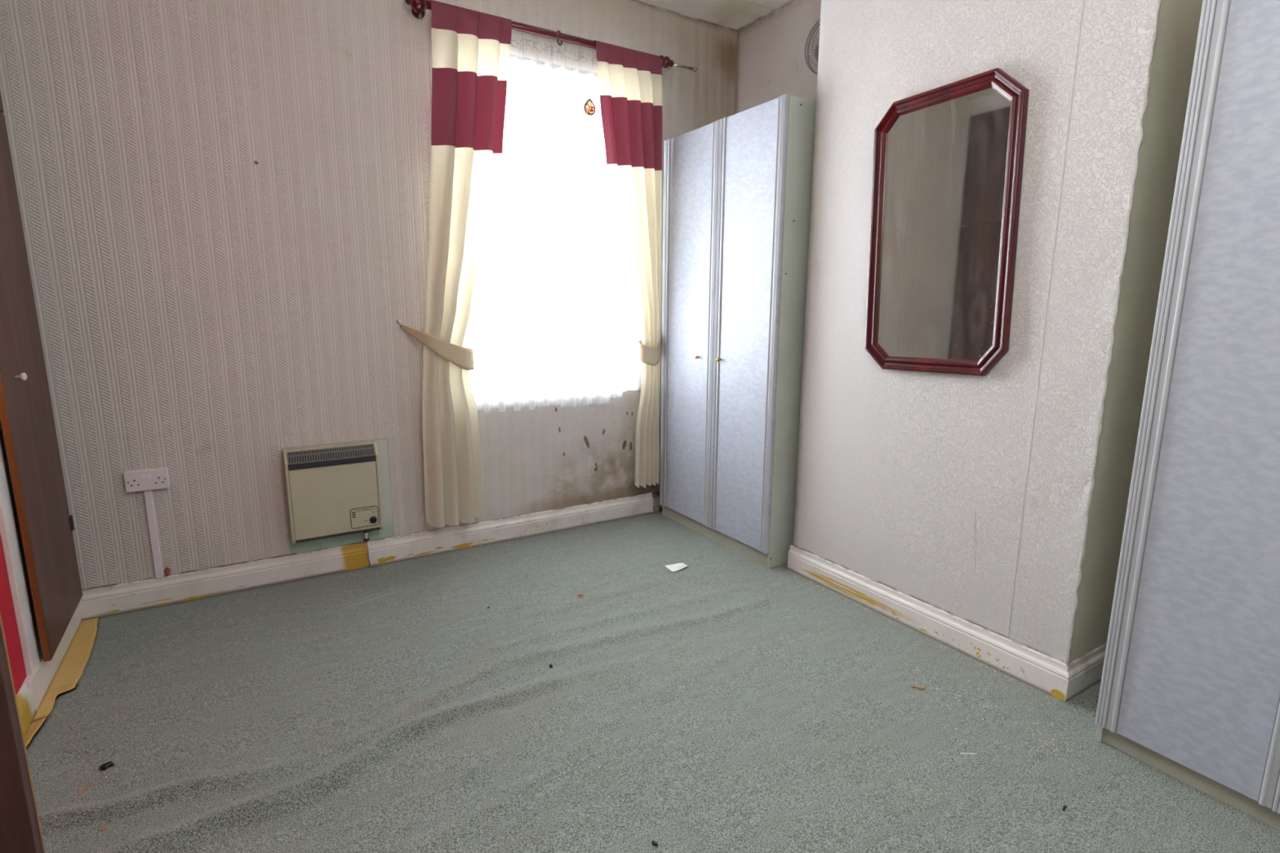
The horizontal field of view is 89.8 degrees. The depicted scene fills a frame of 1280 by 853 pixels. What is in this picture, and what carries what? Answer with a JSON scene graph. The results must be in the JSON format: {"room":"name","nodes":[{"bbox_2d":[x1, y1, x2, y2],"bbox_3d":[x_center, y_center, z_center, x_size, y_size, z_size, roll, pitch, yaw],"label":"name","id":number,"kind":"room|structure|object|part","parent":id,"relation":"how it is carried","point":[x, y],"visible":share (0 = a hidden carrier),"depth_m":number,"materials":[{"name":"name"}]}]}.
{"room":"empty bedroom","nodes":[
{"label":"empty bedroom","id":0,"kind":"room"},
{"bbox_2d":[0,420,41,694],"bbox_3d":[-1.253,-0.328,0.511,0.150,3.086,4.450,-6,12,-31],"label":"wall","id":1,"kind":"structure","parent":0,"point":[8,619],"depth_m":2.04,"materials":[{"name":"red paint"}]},
{"bbox_2d":[0,613,45,852],"bbox_3d":[-1.108,0.143,0.842,0.349,1.960,0.044,-6,12,-31],"label":"open door","id":2,"kind":"structure","parent":1,"relation":"in","point":[20,830],"depth_m":0.99,"materials":[{"name":"brown wood"}]},
{"bbox_2d":[16,683,35,736],"bbox_3d":[-1.036,1.165,0.579,0.020,0.124,3.565,-6,12,-31],"label":"baseboard","id":3,"kind":"structure","parent":1,"relation":"attached to","point":[24,696],"depth_m":2.02,"materials":[{"name":"paint"}]},
{"bbox_2d":[26,626,97,748],"bbox_3d":[0.199,1.053,1.846,3.750,0.100,4.730,-6,12,-31],"label":"floor","id":4,"kind":"structure","parent":0,"point":[73,689],"depth_m":2.08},
{"bbox_2d":[0,89,82,711],"bbox_3d":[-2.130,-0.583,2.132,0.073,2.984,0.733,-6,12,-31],"label":"tall cabinet","id":5,"kind":"object","parent":4,"relation":"on","point":[46,526],"visible":0.92,"depth_m":2.22,"materials":[{"name":"wood"}]},
{"bbox_3d":[-2.159,-1.510,2.002,0.020,0.853,0.595,-6,12,-31],"label":"door","id":6,"kind":"part","parent":5,"relation":"part of","materials":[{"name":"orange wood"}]},
{"bbox_3d":[-2.165,-0.636,2.127,0.016,2.878,0.688,-6,12,-31],"label":"cupboard frame","id":7,"kind":"part","parent":5,"relation":"part of","materials":[{"name":"white paint"}]},
{"bbox_3d":[-2.066,-0.166,2.144,0.028,0.028,0.028,-6,12,-31],"label":"knob","id":8,"kind":"part","parent":5,"relation":"part of","materials":[{"name":"white plastic"}]},
{"bbox_3d":[-2.155,0.826,2.371,0.020,0.126,0.714,-6,12,-31],"label":"rail","id":9,"kind":"part","parent":5,"relation":"part of","materials":[{"name":"white paint"}]},
{"bbox_2d":[23,617,98,746],"bbox_3d":[-2.028,0.886,2.272,0.082,0.017,1.030,-6,12,-31],"label":"underlay","id":10,"kind":"object","parent":4,"relation":"on","point":[72,666],"visible":0.88,"depth_m":2.32,"materials":[{"name":"yellow"}]},
{"bbox_2d":[26,511,1279,852],"bbox_3d":[0.248,0.978,1.772,3.429,0.050,4.279,-6,12,-31],"label":"carpet","id":11,"kind":"object","parent":4,"relation":"on","point":[726,701],"visible":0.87,"depth_m":2.00,"materials":[{"name":"carpet"}]},
{"bbox_2d":[77,782,91,795],"bbox_3d":[-1.512,0.988,1.749,0.008,0.006,0.047,-1,11,-6],"label":"wood splinter","id":12,"kind":"object","parent":11,"relation":"on","point":[84,788],"visible":1,"depth_m":1.75,"materials":[{"name":"brown wood"}]},
{"bbox_2d":[100,822,109,831],"bbox_3d":[-1.351,1.012,1.622,0.008,0.006,0.022,1,11,5],"label":"wood splinter","id":13,"kind":"object","parent":11,"relation":"on","point":[107,824],"visible":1,"depth_m":1.62,"materials":[{"name":"brown wood"}]},
{"bbox_2d":[99,761,114,770],"bbox_3d":[-1.521,0.968,1.833,0.020,0.013,0.032,9,14,40],"label":"scrap","id":14,"kind":"object","parent":11,"relation":"on","point":[105,766],"visible":1,"depth_m":1.83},
{"bbox_2d":[31,515,1088,852],"bbox_3d":[-0.380,0.871,2.357,2.855,0.031,2.590,-6,12,-31],"label":"crumbs","id":15,"kind":"object","parent":11,"relation":"on","point":[1053,740],"visible":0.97,"depth_m":2.05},
{"bbox_2d":[577,592,583,597],"bbox_3d":[-0.268,0.767,2.928,0.019,0.014,0.026,9,13,38],"label":"chip","id":16,"kind":"object","parent":11,"relation":"on","point":[580,594],"visible":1,"depth_m":2.92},
{"bbox_2d":[67,536,1098,762],"bbox_3d":[-0.290,0.853,2.440,2.987,0.036,2.542,-6,12,-31],"label":"dark grit","id":17,"kind":"object","parent":11,"relation":"on","point":[535,536],"visible":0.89,"depth_m":2.15,"materials":[{"name":"black plastic"}]},
{"bbox_2d":[651,840,657,846],"bbox_3d":[0.037,1.026,1.580,0.019,0.006,0.009,7,12,31],"label":"scrap","id":18,"kind":"object","parent":11,"relation":"on","point":[655,843],"visible":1,"depth_m":1.58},
{"bbox_2d":[664,562,687,572],"bbox_3d":[0.190,0.707,3.261,0.101,0.019,0.092,-4,12,-24],"label":"paper card","id":19,"kind":"object","parent":11,"relation":"on","point":[673,567],"visible":1,"depth_m":3.26,"materials":[{"name":"white paper"}]},
{"bbox_2d":[659,93,816,568],"bbox_3d":[0.619,-0.479,3.603,0.582,2.237,0.985,-6,12,-31],"label":"wardrobe","id":20,"kind":"object","parent":11,"relation":"on","point":[737,187],"visible":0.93,"depth_m":3.29,"materials":[{"name":"laminate"}]},
{"bbox_3d":[0.147,-0.565,3.845,0.008,2.161,0.059,-6,12,-31],"label":"edge trim","id":21,"kind":"part","parent":20,"relation":"part of","materials":[{"name":"white wood"}]},
{"bbox_3d":[0.273,-0.531,3.666,0.014,2.161,0.502,-6,12,-31],"label":"door","id":22,"kind":"part","parent":20,"relation":"part of","materials":[{"name":"laminate"}]},
{"bbox_3d":[0.382,-0.495,3.470,0.008,2.161,0.049,-6,12,-31],"label":"edge trim","id":23,"kind":"part","parent":20,"relation":"part of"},
{"bbox_3d":[0.410,-0.486,3.425,0.008,2.161,0.048,-6,12,-31],"label":"edge trim","id":24,"kind":"part","parent":20,"relation":"part of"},
{"bbox_3d":[0.529,-0.454,3.254,0.014,2.161,0.468,-6,12,-31],"label":"door","id":25,"kind":"part","parent":20,"relation":"part of","materials":[{"name":"laminate"}]},
{"bbox_3d":[0.630,-0.420,3.072,0.008,2.161,0.048,-6,12,-31],"label":"edge trim","id":26,"kind":"part","parent":20,"relation":"part of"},
{"bbox_2d":[804,18,820,74],"bbox_3d":[0.944,-1.733,3.068,0.224,0.430,0.273,-6,12,-31],"label":"desk fan","id":27,"kind":"object","parent":20,"relation":"on","point":[816,50],"visible":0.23,"depth_m":3.08,"materials":[{"name":"grey metal"}]},
{"bbox_3d":[0.915,-1.809,3.040,0.186,0.182,0.058,10,14,43],"label":"blade","id":28,"kind":"part","parent":27,"relation":"part of","materials":[{"name":"grey plastic"}]},
{"bbox_2d":[910,684,926,689],"bbox_3d":[0.971,0.910,2.240,0.054,0.007,0.008,4,11,21],"label":"wood splinter","id":29,"kind":"object","parent":11,"relation":"on","point":[912,686],"visible":1,"depth_m":2.24,"materials":[{"name":"beige wood"}]},
{"bbox_2d":[1094,0,1279,831],"bbox_3d":[1.881,-0.089,1.535,0.604,2.237,0.910,-6,12,-31],"label":"wardrobe","id":30,"kind":"object","parent":11,"relation":"on","point":[1189,690],"visible":1,"depth_m":1.65,"materials":[{"name":"laminate"}]},
{"bbox_3d":[1.403,-0.161,1.734,0.008,2.173,0.053,-6,12,-31],"label":"edge trim","id":31,"kind":"part","parent":30,"relation":"part of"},
{"bbox_3d":[1.599,-0.102,1.420,0.008,2.173,0.053,-6,12,-31],"label":"edge trim","id":32,"kind":"part","parent":30,"relation":"part of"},
{"bbox_2d":[0,0,737,590],"bbox_3d":[-0.956,-0.865,3.419,3.750,3.086,0.280,-6,12,-31],"label":"wall","id":33,"kind":"structure","parent":0,"point":[224,204],"depth_m":2.82,"materials":[{"name":"paper"}]},
{"bbox_2d":[123,466,169,493],"bbox_3d":[-2.092,0.226,2.727,0.150,0.088,0.035,-6,12,-31],"label":"double socket","id":34,"kind":"object","parent":33,"relation":"attached to","point":[152,478],"visible":1,"depth_m":2.71,"materials":[{"name":"white plastic"}]},
{"bbox_2d":[142,489,164,578],"bbox_3d":[-2.103,0.465,2.777,0.028,0.400,0.016,-6,12,-31],"label":"cable trunking","id":35,"kind":"object","parent":33,"relation":"attached to","point":[148,495],"visible":1,"depth_m":2.77,"materials":[{"name":"white plastic"}]},
{"bbox_2d":[78,542,369,620],"bbox_3d":[-1.867,0.708,2.968,1.147,0.143,0.020,-6,12,-31],"label":"baseboard","id":36,"kind":"structure","parent":33,"relation":"attached to","point":[102,602],"depth_m":2.92,"materials":[{"name":"paint"}]},
{"bbox_2d":[164,566,170,576],"bbox_3d":[-2.080,0.638,2.829,0.025,0.045,0.009,-6,12,-31],"label":"chunk","id":37,"kind":"object","parent":36,"relation":"on","point":[167,571],"visible":1,"depth_m":2.83,"materials":[{"name":"brown"}]},
{"bbox_2d":[282,440,383,566],"bbox_3d":[-1.467,0.411,3.104,0.400,0.639,0.116,-6,12,-31],"label":"heater","id":38,"kind":"object","parent":33,"relation":"attached to","point":[332,491],"visible":1,"depth_m":3.05,"materials":[{"name":"metal"}]},
{"bbox_2d":[286,444,375,464],"bbox_3d":[-1.454,0.129,3.033,0.376,0.050,0.040,-6,12,-31],"label":"grille","id":39,"kind":"object","parent":38,"relation":"attached to","point":[355,452],"depth_m":3.03,"materials":[{"name":"black plastic"}]},
{"bbox_2d":[364,532,368,539],"bbox_3d":[-1.373,0.529,3.216,0.019,0.074,0.021,-6,12,-31],"label":"outlet","id":40,"kind":"object","parent":38,"relation":"attached to","point":[366,534],"depth_m":3.22,"materials":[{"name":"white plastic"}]},
{"bbox_3d":[-1.308,0.460,3.154,0.035,0.035,0.018,-6,12,-31],"label":"thermostat knob","id":41,"kind":"part","parent":38,"relation":"part of","materials":[{"name":"black plastic"}]},
{"bbox_2d":[404,0,697,71],"bbox_3d":[-0.382,-1.992,3.320,1.618,0.062,0.131,-6,12,-31],"label":"pole","id":42,"kind":"object","parent":33,"relation":"attached to","point":[421,5],"visible":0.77,"depth_m":3.22,"materials":[{"name":"brown wood"}]},
{"bbox_2d":[409,0,419,12],"bbox_3d":[-1.016,-1.910,2.898,0.009,0.069,0.069,3,11,15],"label":"curtain ring","id":43,"kind":"object","parent":42,"relation":"hanging from","point":[411,1],"visible":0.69,"depth_m":2.88,"materials":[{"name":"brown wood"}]},
{"bbox_2d":[422,0,511,527],"bbox_3d":[-0.853,-0.726,3.193,0.536,2.492,0.094,-6,12,-31],"label":"curtain","id":44,"kind":"object","parent":42,"relation":"hanging from","point":[471,48],"visible":0.99,"depth_m":3.12,"materials":[{"name":"fabric"}]},
{"bbox_2d":[469,31,642,413],"bbox_3d":[-0.457,-1.036,3.474,1.180,1.897,0.058,-6,12,-31],"label":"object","id":45,"kind":"object","parent":42,"relation":"hanging from","point":[557,320],"visible":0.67,"depth_m":3.48,"materials":[{"name":"white fabric"}]},
{"bbox_2d":[583,84,595,115],"bbox_3d":[-0.265,-1.821,3.395,0.071,0.326,0.017,-6,12,-31],"label":"catcher","id":46,"kind":"object","parent":45,"relation":"hanging from","point":[589,108],"visible":1,"depth_m":3.42,"materials":[{"name":"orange glass"}]},
{"bbox_3d":[-0.268,-1.701,3.422,0.060,0.070,0.002,-6,12,-31],"label":"glass pane","id":47,"kind":"part","parent":46,"relation":"part of","materials":[{"name":"multicoloured glass"}]},
{"bbox_2d":[555,30,562,45],"bbox_3d":[-0.409,-1.974,3.264,0.009,0.069,0.069,3,11,15],"label":"curtain ring","id":48,"kind":"object","parent":42,"relation":"hanging from","point":[557,31],"visible":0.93,"depth_m":3.24,"materials":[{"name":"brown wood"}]},
{"bbox_2d":[593,40,662,488],"bbox_3d":[-0.057,-0.827,3.676,0.423,2.462,0.087,-6,12,-31],"label":"curtain","id":49,"kind":"object","parent":42,"relation":"hanging from","point":[630,81],"visible":1,"depth_m":3.59,"materials":[{"name":"fabric"}]},
{"bbox_3d":[0.245,-2.051,3.659,0.150,0.015,0.015,-6,12,-31],"label":"rod","id":50,"kind":"part","parent":42,"relation":"part of","materials":[{"name":"silver metal"}]},
{"bbox_3d":[-1.183,-0.507,3.161,0.021,0.038,0.029,-6,12,-31],"label":"hook","id":51,"kind":"object","parent":33,"relation":"attached to","visible":0},
{"bbox_2d":[401,324,474,370],"bbox_3d":[-0.998,-0.392,3.193,0.336,0.229,0.123,-4,11,-23],"label":"tieback","id":52,"kind":"object","parent":51,"relation":"hanging from","point":[462,357],"visible":1,"depth_m":3.15,"materials":[{"name":"fabric"}]},
{"bbox_3d":[0.076,-0.651,3.920,0.022,0.038,0.029,-6,12,-31],"label":"hook","id":53,"kind":"object","parent":33,"relation":"attached to","visible":0},
{"bbox_2d":[637,339,659,365],"bbox_3d":[0.061,-0.500,3.845,0.098,0.266,0.166,9,13,38],"label":"tieback","id":54,"kind":"object","parent":53,"relation":"attached to","point":[648,355],"visible":0.68,"depth_m":3.81,"materials":[{"name":"fabric"}]},
{"bbox_2d":[368,493,653,566],"bbox_3d":[-0.649,0.578,3.700,1.708,0.146,0.027,-6,12,-31],"label":"baseboard","id":55,"kind":"structure","parent":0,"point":[410,546],"depth_m":3.61,"materials":[{"name":"paint"}]},
{"bbox_2d":[632,0,792,31],"bbox_3d":[0.216,-1.982,1.284,3.750,0.100,4.730,-6,12,-31],"label":"ceiling","id":56,"kind":"structure","parent":0,"point":[735,15],"depth_m":3.64,"materials":[{"name":"paint"}]},
{"bbox_2d":[734,0,821,114],"bbox_3d":[1.815,-0.655,2.366,0.150,3.086,4.450,-6,12,-31],"label":"wall","id":57,"kind":"structure","parent":0,"point":[771,61],"depth_m":3.66,"materials":[{"name":"paper"}]},
{"bbox_2d":[793,0,1203,665],"bbox_3d":[1.317,-0.645,2.575,0.485,2.986,1.285,-6,12,-31],"label":"wall","id":58,"kind":"structure","parent":0,"point":[968,498],"depth_m":2.22,"materials":[{"name":"paper"}]},
{"bbox_2d":[787,545,1068,702],"bbox_3d":[1.099,0.772,2.707,0.020,0.143,1.309,-6,12,-31],"label":"baseboard","id":59,"kind":"structure","parent":58,"relation":"attached to","point":[1045,673],"depth_m":2.54,"materials":[{"name":"paint"}]},
{"bbox_2d":[1065,642,1106,702],"bbox_3d":[1.641,0.853,2.290,0.498,0.143,0.020,-6,12,-31],"label":"baseboard","id":60,"kind":"structure","parent":58,"relation":"attached to","point":[1086,671],"depth_m":2.22,"materials":[{"name":"paint"}]},
{"bbox_3d":[0.991,-1.222,2.544,0.011,0.008,0.006,-6,12,-31],"label":"nail","id":61,"kind":"object","parent":58,"relation":"attached to","visible":0},
{"bbox_2d":[864,67,1029,376],"bbox_3d":[1.111,-0.722,2.409,0.028,1.045,0.619,-6,12,-31],"label":"wall mirror","id":62,"kind":"object","parent":61,"relation":"hanging from","point":[948,162],"visible":1,"depth_m":2.38,"materials":[{"name":"brown wood"}]}
]}

